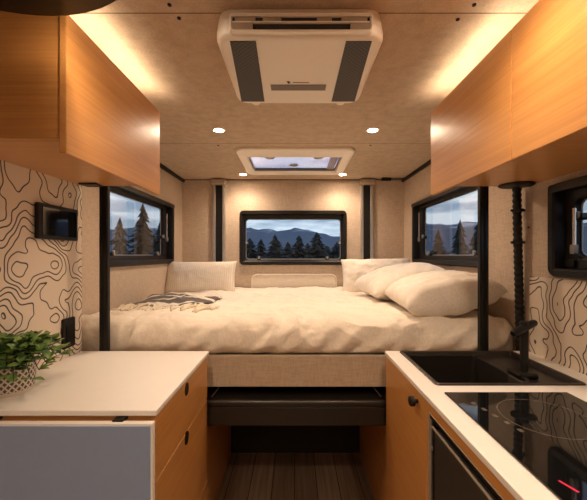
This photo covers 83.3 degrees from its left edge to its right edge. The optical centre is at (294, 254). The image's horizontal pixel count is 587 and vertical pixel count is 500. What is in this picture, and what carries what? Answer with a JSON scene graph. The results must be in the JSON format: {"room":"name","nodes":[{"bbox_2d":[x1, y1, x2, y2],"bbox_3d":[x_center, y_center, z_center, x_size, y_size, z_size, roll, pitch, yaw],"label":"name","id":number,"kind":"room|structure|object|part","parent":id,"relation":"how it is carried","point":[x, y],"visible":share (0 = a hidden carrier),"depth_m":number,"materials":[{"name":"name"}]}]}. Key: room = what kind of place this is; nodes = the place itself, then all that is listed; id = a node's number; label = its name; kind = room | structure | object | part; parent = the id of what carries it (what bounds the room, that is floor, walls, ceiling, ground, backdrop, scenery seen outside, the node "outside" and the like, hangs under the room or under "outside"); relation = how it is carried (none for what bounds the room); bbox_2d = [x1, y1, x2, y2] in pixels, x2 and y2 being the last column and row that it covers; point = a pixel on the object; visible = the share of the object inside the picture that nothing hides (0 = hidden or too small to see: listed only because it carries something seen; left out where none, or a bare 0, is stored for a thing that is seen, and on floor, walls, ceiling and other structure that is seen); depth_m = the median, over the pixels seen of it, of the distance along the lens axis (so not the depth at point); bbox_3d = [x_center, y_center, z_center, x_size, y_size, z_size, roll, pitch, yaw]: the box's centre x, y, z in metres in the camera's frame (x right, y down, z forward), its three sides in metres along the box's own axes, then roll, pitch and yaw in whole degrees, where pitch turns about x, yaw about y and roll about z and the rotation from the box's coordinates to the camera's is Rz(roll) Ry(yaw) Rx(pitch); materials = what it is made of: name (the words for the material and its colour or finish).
{"room":"vehicle interior","nodes":[
{"label":"vehicle interior","id":0,"kind":"room"},
{"bbox_2d":[0,160,81,370],"bbox_3d":[-0.945,0.314,0.040,0.110,1.972,2.680,0,0,0],"label":"wall","id":1,"kind":"structure","parent":0,"point":[41,279],"depth_m":1.13,"materials":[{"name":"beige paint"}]},
{"bbox_2d":[34,202,77,240],"bbox_3d":[-0.881,-0.119,1.230,0.018,0.126,0.205,0,0,0],"label":"control display","id":2,"kind":"object","parent":1,"relation":"attached to","point":[51,222],"visible":1,"depth_m":1.20,"materials":[{"name":"black plastic"}]},
{"bbox_2d":[61,316,74,349],"bbox_3d":[-0.883,0.304,1.292,0.014,0.116,0.068,0,0,0],"label":"wall outlet","id":3,"kind":"object","parent":1,"relation":"attached to","point":[67,324],"visible":1,"depth_m":1.28,"materials":[{"name":"black plastic"}]},
{"bbox_2d":[66,323,73,341],"bbox_3d":[-0.878,0.304,1.292,0.004,0.068,0.038,0,0,0],"label":"socket","id":4,"kind":"object","parent":3,"relation":"attached to","point":[69,326],"depth_m":1.29,"materials":[{"name":"black plastic"}]},
{"bbox_2d":[0,11,159,194],"bbox_3d":[-0.724,-0.431,1.093,0.328,0.362,0.565,0,0,0],"label":"upper cabinet","id":5,"kind":"object","parent":1,"relation":"attached to","point":[68,113],"visible":0.91,"depth_m":0.87,"materials":[{"name":"brown wood"}]},
{"bbox_3d":[-0.734,-0.447,0.823,0.309,0.318,0.018,0,0,0],"label":"panel","id":6,"kind":"part","parent":5,"relation":"part of","materials":[{"name":"brown wood"}]},
{"bbox_3d":[-0.569,-0.423,1.092,0.018,0.346,0.564,0,0,0],"label":"door","id":7,"kind":"part","parent":5,"relation":"part of","materials":[{"name":"brown wood"}]},
{"bbox_2d":[160,163,184,181],"bbox_3d":[-0.988,-0.660,2.170,0.024,0.024,1.540,0,0,0],"label":"trim","id":8,"kind":"structure","parent":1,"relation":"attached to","point":[162,166],"depth_m":2.63,"materials":[{"name":"black plastic"}]},
{"bbox_2d":[82,168,181,314],"bbox_3d":[-1.022,0.314,0.820,0.045,1.972,4.240,0,0,0],"label":"wall","id":9,"kind":"structure","parent":0,"point":[128,284],"depth_m":1.90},
{"bbox_2d":[110,186,174,266],"bbox_3d":[-1.014,-0.172,2.192,0.096,0.476,0.985,0,0,0],"label":"window","id":10,"kind":"structure","parent":9,"relation":"in","point":[166,236],"depth_m":2.37,"materials":[{"name":"black plastic"}]},
{"bbox_2d":[182,180,403,287],"bbox_3d":[-0.013,0.314,2.962,2.065,1.972,0.045,0,0,0],"label":"wall","id":11,"kind":"structure","parent":0,"point":[197,195],"depth_m":2.94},
{"bbox_2d":[210,179,226,261],"bbox_3d":[-0.668,-0.123,2.902,0.136,1.086,0.075,0,0,0],"label":"rail","id":12,"kind":"object","parent":11,"relation":"attached to","point":[219,185],"visible":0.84,"depth_m":2.92,"materials":[{"name":"metal"}]},
{"bbox_2d":[240,210,346,264],"bbox_3d":[-0.012,-0.153,2.954,0.950,0.483,0.096,0,0,0],"label":"window","id":13,"kind":"structure","parent":11,"relation":"in","point":[245,215],"depth_m":2.92,"materials":[{"name":"black plastic"}]},
{"bbox_2d":[185,179,401,179],"bbox_3d":[-0.013,-0.669,2.937,1.975,0.006,0.006,0,0,0],"label":"trim","id":14,"kind":"structure","parent":11,"relation":"attached to","point":[185,179],"depth_m":2.93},
{"bbox_2d":[251,274,336,287],"bbox_3d":[-0.005,0.319,2.932,0.764,0.302,0.016,0,0,0],"label":"access hatch","id":15,"kind":"object","parent":11,"relation":"attached to","point":[257,280],"visible":0.48,"depth_m":2.93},
{"bbox_2d":[359,179,375,259],"bbox_3d":[0.640,-0.123,2.902,0.136,1.086,0.075,0,0,0],"label":"rail","id":16,"kind":"object","parent":11,"relation":"attached to","point":[366,185],"visible":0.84,"depth_m":2.92,"materials":[{"name":"metal"}]},
{"bbox_2d":[216,453,374,499],"bbox_3d":[-0.013,1.325,0.820,2.095,0.050,4.360,0,0,0],"label":"floor","id":17,"kind":"structure","parent":0,"point":[247,476],"depth_m":1.93,"materials":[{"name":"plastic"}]},
{"bbox_2d":[0,357,206,499],"bbox_3d":[-0.624,0.859,1.117,0.526,0.882,0.510,0,0,0],"label":"base cabinet","id":18,"kind":"object","parent":17,"relation":"on","point":[181,425],"visible":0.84,"depth_m":1.07,"materials":[{"name":"brown wood"}]},
{"bbox_2d":[0,416,154,499],"bbox_3d":[-0.623,0.721,0.842,0.534,0.606,0.040,0,0,0],"label":"flap","id":19,"kind":"object","parent":18,"relation":"attached to","point":[114,459],"visible":1,"depth_m":0.82,"materials":[{"name":"grey laminate"}]},
{"bbox_2d":[0,351,208,415],"bbox_3d":[-0.623,0.408,1.113,0.534,0.016,0.526,0,0,0],"label":"countertop","id":20,"kind":"structure","parent":18,"relation":"on","point":[83,383],"depth_m":1.01,"materials":[{"name":"white laminate"}]},
{"bbox_2d":[0,330,73,397],"bbox_3d":[-0.787,0.313,0.971,0.200,0.174,0.298,0,0,0],"label":"potted plant","id":21,"kind":"object","parent":20,"relation":"on","point":[18,362],"visible":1,"depth_m":0.93,"materials":[{"name":"green plant"}]},
{"bbox_3d":[-0.829,0.356,0.968,0.116,0.088,0.116,0,0,0],"label":"pot","id":22,"kind":"part","parent":21,"relation":"part of","materials":[{"name":"white ceramic"}]},
{"bbox_3d":[-0.371,0.505,1.115,0.018,0.171,0.506,0,0,0],"label":"drawer","id":23,"kind":"part","parent":18,"relation":"part of","materials":[{"name":"brown wood"}]},
{"bbox_3d":[-0.371,0.762,1.115,0.018,0.335,0.506,0,0,0],"label":"drawer","id":24,"kind":"part","parent":18,"relation":"part of","materials":[{"name":"brown wood"}]},
{"bbox_3d":[-0.371,1.085,1.115,0.018,0.301,0.506,0,0,0],"label":"drawer","id":25,"kind":"part","parent":18,"relation":"part of","materials":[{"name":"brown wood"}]},
{"bbox_2d":[99,186,109,350],"bbox_3d":[-0.805,0.314,1.400,0.036,1.972,0.024,0,0,0],"label":"post","id":26,"kind":"object","parent":17,"relation":"on","point":[104,192],"visible":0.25,"depth_m":1.39,"materials":[{"name":"black metal"}]},
{"bbox_2d":[207,426,230,499],"bbox_3d":[-0.705,1.012,1.796,0.580,0.576,0.728,0,0,0],"label":"panel","id":27,"kind":"object","parent":17,"relation":"on","point":[218,437],"visible":0.15,"depth_m":1.76,"materials":[{"name":"brown wood"}]},
{"bbox_2d":[231,426,358,452],"bbox_3d":[-0.013,0.932,2.180,1.975,0.735,0.020,0,0,0],"label":"wall","id":28,"kind":"structure","parent":17,"relation":"on","point":[244,439],"depth_m":2.17,"materials":[{"name":"black"}]},
{"bbox_2d":[207,353,385,386],"bbox_3d":[-0.013,0.454,2.170,1.935,0.237,1.480,0,0,0],"label":"platform bed","id":29,"kind":"object","parent":28,"relation":"on","point":[226,369],"visible":0.04,"depth_m":1.43,"materials":[{"name":"beige fabric"}]},
{"bbox_2d":[206,387,385,425],"bbox_3d":[0.003,0.650,1.593,0.915,0.145,0.414,0,0,0],"label":"drawer","id":30,"kind":"object","parent":29,"relation":"attached to","point":[226,406],"visible":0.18,"depth_m":1.39,"materials":[{"name":"black metal"}]},
{"bbox_2d":[82,286,512,353],"bbox_3d":[-0.015,0.356,2.162,1.952,0.179,1.500,0,0,0],"label":"duvet","id":31,"kind":"object","parent":29,"relation":"on","point":[308,319],"visible":0.74,"depth_m":1.45,"materials":[{"name":"beige fabric"}]},
{"bbox_2d":[110,293,221,312],"bbox_3d":[-0.695,0.283,1.905,0.621,0.068,0.511,0,0,10],"label":"throw blanket","id":32,"kind":"object","parent":31,"relation":"on","point":[172,301],"visible":0.94,"depth_m":1.85,"materials":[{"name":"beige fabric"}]},
{"bbox_2d":[165,261,236,293],"bbox_3d":[-0.745,0.180,2.617,0.562,0.260,0.176,0,0,-5],"label":"cushion","id":33,"kind":"object","parent":31,"relation":"on","point":[181,276],"visible":0.9,"depth_m":2.56,"materials":[{"name":"beige fabric"}]},
{"bbox_2d":[341,258,409,291],"bbox_3d":[0.659,0.172,2.653,0.563,0.294,0.205,0,0,5],"label":"bed pillow","id":34,"kind":"object","parent":31,"relation":"on","point":[353,269],"visible":0.53,"depth_m":2.62,"materials":[{"name":"beige fabric"}]},
{"bbox_2d":[353,262,444,299],"bbox_3d":[0.690,0.168,2.215,0.485,0.241,0.560,0,0,-3],"label":"bed pillow","id":35,"kind":"object","parent":31,"relation":"on","point":[375,283],"visible":0.7,"depth_m":2.03,"materials":[{"name":"beige fabric"}]},
{"bbox_2d":[384,270,507,316],"bbox_3d":[0.735,0.186,1.700,0.455,0.214,0.477,0,0,0],"label":"bed pillow","id":36,"kind":"object","parent":31,"relation":"on","point":[435,293],"visible":0.9,"depth_m":1.49,"materials":[{"name":"beige fabric"}]},
{"bbox_2d":[359,426,385,499],"bbox_3d":[0.698,1.012,1.796,0.545,0.576,0.728,0,0,0],"label":"panel","id":37,"kind":"object","parent":17,"relation":"on","point":[372,439],"visible":0.15,"depth_m":1.73,"materials":[{"name":"brown wood"}]},
{"bbox_2d":[386,356,511,499],"bbox_3d":[0.661,0.859,1.159,0.612,0.882,0.427,0,0,0],"label":"base cabinet","id":38,"kind":"object","parent":17,"relation":"on","point":[406,408],"visible":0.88,"depth_m":1.14,"materials":[{"name":"brown wood"}]},
{"bbox_3d":[0.390,0.827,1.159,0.018,0.816,0.425,0,0,0],"label":"door","id":39,"kind":"part","parent":38,"relation":"part of","materials":[{"name":"brown wood"}]},
{"bbox_3d":[0.367,0.451,1.018,0.026,0.030,0.030,0,0,0],"label":"knob","id":40,"kind":"part","parent":38,"relation":"part of","materials":[{"name":"black metal"}]},
{"bbox_2d":[428,411,504,499],"bbox_3d":[0.667,0.872,0.599,0.576,0.856,0.686,0,0,0],"label":"fridge","id":41,"kind":"object","parent":17,"relation":"on","point":[452,475],"visible":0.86,"depth_m":0.82,"materials":[{"name":"black metal"}]},
{"bbox_3d":[0.402,0.844,0.930,0.026,0.792,0.012,0,0,0],"label":"trim","id":42,"kind":"part","parent":41,"relation":"part of","materials":[{"name":"black metal"}]},
{"bbox_3d":[0.384,0.478,0.595,0.005,0.004,0.650,0,0,0],"label":"door trim","id":43,"kind":"part","parent":41,"relation":"part of","materials":[{"name":"metal"}]},
{"bbox_3d":[0.401,0.859,0.592,0.028,0.753,0.644,0,0,0],"label":"door","id":44,"kind":"part","parent":41,"relation":"part of","materials":[{"name":"black metal"}]},
{"bbox_2d":[428,403,515,499],"bbox_3d":[0.674,0.858,0.593,0.586,0.884,0.705,0,0,0],"label":"housing","id":45,"kind":"object","parent":17,"relation":"on","point":[478,463],"visible":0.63,"depth_m":0.70,"materials":[{"name":"brown wood"}]},
{"bbox_2d":[385,351,586,499],"bbox_3d":[0.675,0.408,0.789,0.599,0.016,1.178,0,0,0],"label":"countertop","id":46,"kind":"structure","parent":45,"relation":"on","point":[514,477],"depth_m":0.81,"materials":[{"name":"white laminate"}]},
{"bbox_2d":[400,351,585,385],"bbox_3d":[0.666,0.493,1.188,0.468,0.196,0.355,0,0,0],"label":"sink","id":47,"kind":"object","parent":46,"relation":"in","point":[442,368],"visible":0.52,"depth_m":1.31,"materials":[{"name":"black metal"}]},
{"bbox_2d":[409,356,507,382],"bbox_3d":[0.593,0.501,1.188,0.285,0.178,0.319,0,0,0],"label":"basin","id":48,"kind":"object","parent":47,"relation":"in","point":[443,369],"depth_m":1.34,"materials":[{"name":"black metal"}]},
{"bbox_2d":[444,392,586,499],"bbox_3d":[0.609,0.397,0.676,0.354,0.005,0.552,0,0,0],"label":"cooktop","id":49,"kind":"object","parent":46,"relation":"in","point":[545,432],"visible":1,"depth_m":0.74,"materials":[{"name":"black glass"}]},
{"bbox_2d":[558,480,578,492],"bbox_3d":[0.468,0.395,0.564,0.005,0.001,0.031,0,0,-21],"label":"indicator light","id":50,"kind":"object","parent":49,"relation":"on","point":[567,486],"depth_m":0.56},
{"bbox_2d":[507,320,538,380],"bbox_3d":[0.776,0.318,1.115,0.108,0.193,0.076,0,0,0],"label":"faucet","id":51,"kind":"object","parent":46,"relation":"on","point":[522,373],"visible":1,"depth_m":1.11,"materials":[{"name":"black metal"}]},
{"bbox_3d":[0.776,0.246,1.115,0.112,0.050,0.025,0,0,-19],"label":"spout","id":52,"kind":"part","parent":51,"relation":"part of","materials":[{"name":"black metal"}]},
{"bbox_2d":[478,186,488,350],"bbox_3d":[0.800,0.314,1.400,0.037,1.972,0.024,0,0,0],"label":"rail","id":53,"kind":"object","parent":17,"relation":"on","point":[483,191],"visible":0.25,"depth_m":1.39,"materials":[{"name":"black metal"}]},
{"bbox_2d":[69,0,538,178],"bbox_3d":[-0.013,-0.677,0.820,2.065,0.018,4.330,0,0,0],"label":"ceiling","id":54,"kind":"structure","parent":0,"point":[169,50],"depth_m":1.24,"materials":[{"name":"beige wood"}]},
{"bbox_2d":[0,0,116,15],"bbox_3d":[-0.550,-0.607,0.415,0.692,0.128,0.692,0,0,0],"label":"ceiling fixture","id":55,"kind":"object","parent":54,"relation":"attached to","point":[28,7],"visible":1,"depth_m":0.72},
{"bbox_2d":[212,127,225,132],"bbox_3d":[-0.405,-0.669,1.770,0.070,0.006,0.070,0,0,0],"label":"recessed light","id":56,"kind":"object","parent":54,"relation":"in","point":[216,129],"visible":1,"depth_m":1.77,"materials":[{"name":"beige plastic"}]},
{"bbox_2d":[235,147,354,174],"bbox_3d":[0.004,-0.667,2.368,0.763,0.035,0.645,0,0,0],"label":"rooflight","id":57,"kind":"object","parent":54,"relation":"attached to","point":[344,154],"visible":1,"depth_m":2.19,"materials":[{"name":"beige plastic"}]},
{"bbox_2d":[217,9,382,104],"bbox_3d":[0.015,-0.629,1.093,0.467,0.084,0.429,0,0,0],"label":"air conditioner","id":58,"kind":"object","parent":54,"relation":"attached to","point":[269,55],"visible":1,"depth_m":0.96,"materials":[{"name":"beige plastic"}]},
{"bbox_2d":[230,41,263,101],"bbox_3d":[-0.155,-0.591,1.087,0.096,0.006,0.354,0,0,0],"label":"grille","id":59,"kind":"object","parent":58,"relation":"attached to","point":[246,57],"depth_m":1.05,"materials":[{"name":"black plastic"}]},
{"bbox_2d":[229,12,372,34],"bbox_3d":[0.018,-0.622,0.886,0.383,0.052,0.014,0,0,0],"label":"vent","id":60,"kind":"object","parent":58,"relation":"attached to","point":[240,23],"depth_m":0.88,"materials":[{"name":"beige plastic"}]},
{"bbox_2d":[332,41,371,101],"bbox_3d":[0.186,-0.591,1.087,0.088,0.006,0.354,0,0,0],"label":"grille","id":61,"kind":"object","parent":58,"relation":"attached to","point":[353,65],"depth_m":1.05,"materials":[{"name":"black plastic"}]},
{"bbox_2d":[366,127,378,132],"bbox_3d":[0.419,-0.669,1.770,0.070,0.006,0.070,0,0,0],"label":"recessed light","id":62,"kind":"object","parent":54,"relation":"in","point":[372,129],"visible":1,"depth_m":1.77,"materials":[{"name":"beige plastic"}]},
{"bbox_2d":[381,178,403,180],"bbox_3d":[0.854,-0.657,2.860,0.197,0.026,0.030,0,0,0],"label":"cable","id":63,"kind":"object","parent":54,"relation":"attached to","point":[382,179],"visible":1,"depth_m":2.85,"materials":[{"name":"black plastic"}]},
{"bbox_2d":[404,164,586,378],"bbox_3d":[0.995,0.314,0.820,0.050,1.972,4.240,0,0,0],"label":"wall","id":64,"kind":"structure","parent":0,"point":[534,198],"depth_m":1.34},
{"bbox_2d":[401,159,430,181],"bbox_3d":[0.963,-0.660,2.170,0.024,0.024,1.540,0,0,0],"label":"trim","id":65,"kind":"structure","parent":64,"relation":"attached to","point":[427,163],"depth_m":2.56,"materials":[{"name":"black plastic"}]},
{"bbox_2d":[411,186,477,267],"bbox_3d":[0.989,-0.174,2.170,0.096,0.481,1.020,0,0,0],"label":"window","id":66,"kind":"structure","parent":64,"relation":"in","point":[419,236],"depth_m":2.36,"materials":[{"name":"black plastic"}]},
{"bbox_2d":[431,29,586,194],"bbox_3d":[0.772,-0.431,1.127,0.402,0.362,0.514,0,0,0],"label":"upper cabinet","id":67,"kind":"object","parent":64,"relation":"attached to","point":[471,128],"visible":0.63,"depth_m":1.05,"materials":[{"name":"brown wood"}]},
{"bbox_3d":[0.580,-0.423,1.127,0.018,0.346,0.513,0,0,0],"label":"door","id":68,"kind":"part","parent":67,"relation":"part of","materials":[{"name":"brown wood"}]},
{"bbox_2d":[498,181,535,350],"bbox_3d":[0.907,0.157,1.349,0.134,0.887,0.137,0,0,0],"label":"corrugated hose","id":69,"kind":"object","parent":64,"relation":"attached to","point":[516,187],"visible":0.68,"depth_m":1.38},
{"bbox_2d":[512,0,586,159],"bbox_3d":[0.772,-0.428,0.584,0.402,0.356,0.568,0,0,0],"label":"upper cabinet","id":70,"kind":"object","parent":64,"relation":"attached to","point":[549,42],"visible":1,"depth_m":0.74,"materials":[{"name":"brown wood"}]},
{"bbox_2d":[548,175,586,279],"bbox_3d":[0.989,-0.090,0.933,0.096,0.344,0.626,0,0,0],"label":"window","id":71,"kind":"structure","parent":64,"relation":"in","point":[567,258],"depth_m":1.20,"materials":[{"name":"black plastic"}]},
{"bbox_3d":[1.016,-0.090,0.933,0.042,0.288,0.570,0,0,0],"label":"sash","id":72,"kind":"part","parent":71,"relation":"part of","materials":[{"name":"black plastic"}]},
{"label":"outside","id":73,"kind":"structure","parent":0,"visible":0},
{"label":"ground","id":74,"kind":"structure","parent":73,"visible":0},
{"bbox_2d":[110,218,133,254],"bbox_3d":[-7.942,0.264,14.985,1.884,4.071,2.078,0,0,-40],"label":"conifer","id":75,"kind":"object","parent":74,"relation":"on","point":[120,248],"visible":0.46,"depth_m":14.86,"materials":[{"name":"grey plant"}]},
{"bbox_2d":[128,204,158,254],"bbox_3d":[-10.232,-0.605,22.068,3.179,5.811,3.028,0,0,0],"label":"conifer","id":76,"kind":"object","parent":74,"relation":"on","point":[144,236],"visible":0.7,"depth_m":21.71,"materials":[{"name":"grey plant"}]},
{"bbox_2d":[152,222,159,253],"bbox_3d":[-10.706,-0.207,25.987,2.833,5.014,2.666,0,0,0],"label":"conifer","id":77,"kind":"object","parent":74,"relation":"on","point":[157,242],"visible":0.22,"depth_m":25.68,"materials":[{"name":"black plant"}]},
{"bbox_2d":[246,238,257,258],"bbox_3d":[-4.446,0.230,34.004,4.006,4.141,4.116,0,0,0],"label":"conifer","id":78,"kind":"object","parent":74,"relation":"on","point":[251,253],"visible":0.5,"depth_m":33.63,"materials":[{"name":"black plant"}]},
{"bbox_2d":[254,239,267,258],"bbox_3d":[-3.881,0.188,37.823,3.479,4.224,3.650,0,0,0],"label":"conifer","id":79,"kind":"object","parent":74,"relation":"on","point":[260,249],"visible":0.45,"depth_m":37.74,"materials":[{"name":"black plant"}]},
{"bbox_2d":[262,235,287,258],"bbox_3d":[-1.718,0.194,30.024,3.747,4.211,3.730,0,0,-42],"label":"conifer","id":80,"kind":"object","parent":74,"relation":"on","point":[275,252],"visible":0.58,"depth_m":29.68,"materials":[{"name":"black plant"}]},
{"bbox_2d":[281,242,292,258],"bbox_3d":[-0.642,0.411,35.939,3.853,3.777,3.828,0,0,0],"label":"conifer","id":81,"kind":"object","parent":74,"relation":"on","point":[287,252],"visible":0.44,"depth_m":35.70,"materials":[{"name":"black plant"}]},
{"bbox_2d":[287,236,307,258],"bbox_3d":[0.436,0.136,32.935,4.175,4.328,4.119,0,0,0],"label":"conifer","id":82,"kind":"object","parent":74,"relation":"on","point":[298,252],"visible":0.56,"depth_m":32.66,"materials":[{"name":"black plant"}]},
{"bbox_2d":[304,243,310,254],"bbox_3d":[1.697,0.345,42.084,4.710,3.910,4.164,0,0,0],"label":"conifer","id":83,"kind":"object","parent":74,"relation":"on","point":[308,246],"visible":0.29,"depth_m":41.71,"materials":[{"name":"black plant"}]},
{"bbox_2d":[304,232,331,258],"bbox_3d":[1.867,0.093,30.014,3.813,4.414,4.055,0,0,0],"label":"conifer","id":84,"kind":"object","parent":74,"relation":"on","point":[317,251],"visible":0.6,"depth_m":29.65,"materials":[{"name":"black plant"}]},
{"bbox_2d":[325,246,331,257],"bbox_3d":[5.230,0.371,53.878,5.516,3.858,5.008,0,0,-12],"label":"conifer","id":85,"kind":"object","parent":74,"relation":"on","point":[327,249],"visible":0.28,"depth_m":53.60,"materials":[{"name":"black plant"}]},
{"bbox_2d":[328,242,339,258],"bbox_3d":[4.659,0.407,35.825,4.012,3.785,4.033,0,0,-37],"label":"conifer","id":86,"kind":"object","parent":74,"relation":"on","point":[335,253],"visible":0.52,"depth_m":35.63,"materials":[{"name":"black plant"}]},
{"bbox_2d":[431,230,447,254],"bbox_3d":[10.529,0.194,23.862,2.531,4.213,2.339,0,0,0],"label":"conifer","id":87,"kind":"object","parent":74,"relation":"on","point":[438,249],"visible":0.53,"depth_m":23.83,"materials":[{"name":"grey plant"}]},
{"bbox_2d":[447,220,470,254],"bbox_3d":[6.960,0.372,13.954,2.102,3.855,1.852,0,0,0],"label":"conifer","id":88,"kind":"object","parent":74,"relation":"on","point":[460,247],"visible":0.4,"depth_m":13.86,"materials":[{"name":"green plant"}]},
{"bbox_2d":[467,224,477,254],"bbox_3d":[11.726,0.126,20.916,2.582,4.348,2.588,0,0,-31],"label":"conifer","id":89,"kind":"object","parent":74,"relation":"on","point":[474,241],"visible":0.13,"depth_m":20.93,"materials":[{"name":"green plant"}]},
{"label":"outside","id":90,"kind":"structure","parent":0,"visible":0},
{"bbox_2d":[110,221,586,254],"bbox_3d":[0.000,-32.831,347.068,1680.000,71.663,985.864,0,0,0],"label":"mountains","id":91,"kind":"structure","parent":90,"point":[447,232],"depth_m":531.44,"materials":[{"name":"blue stone"}]}
]}

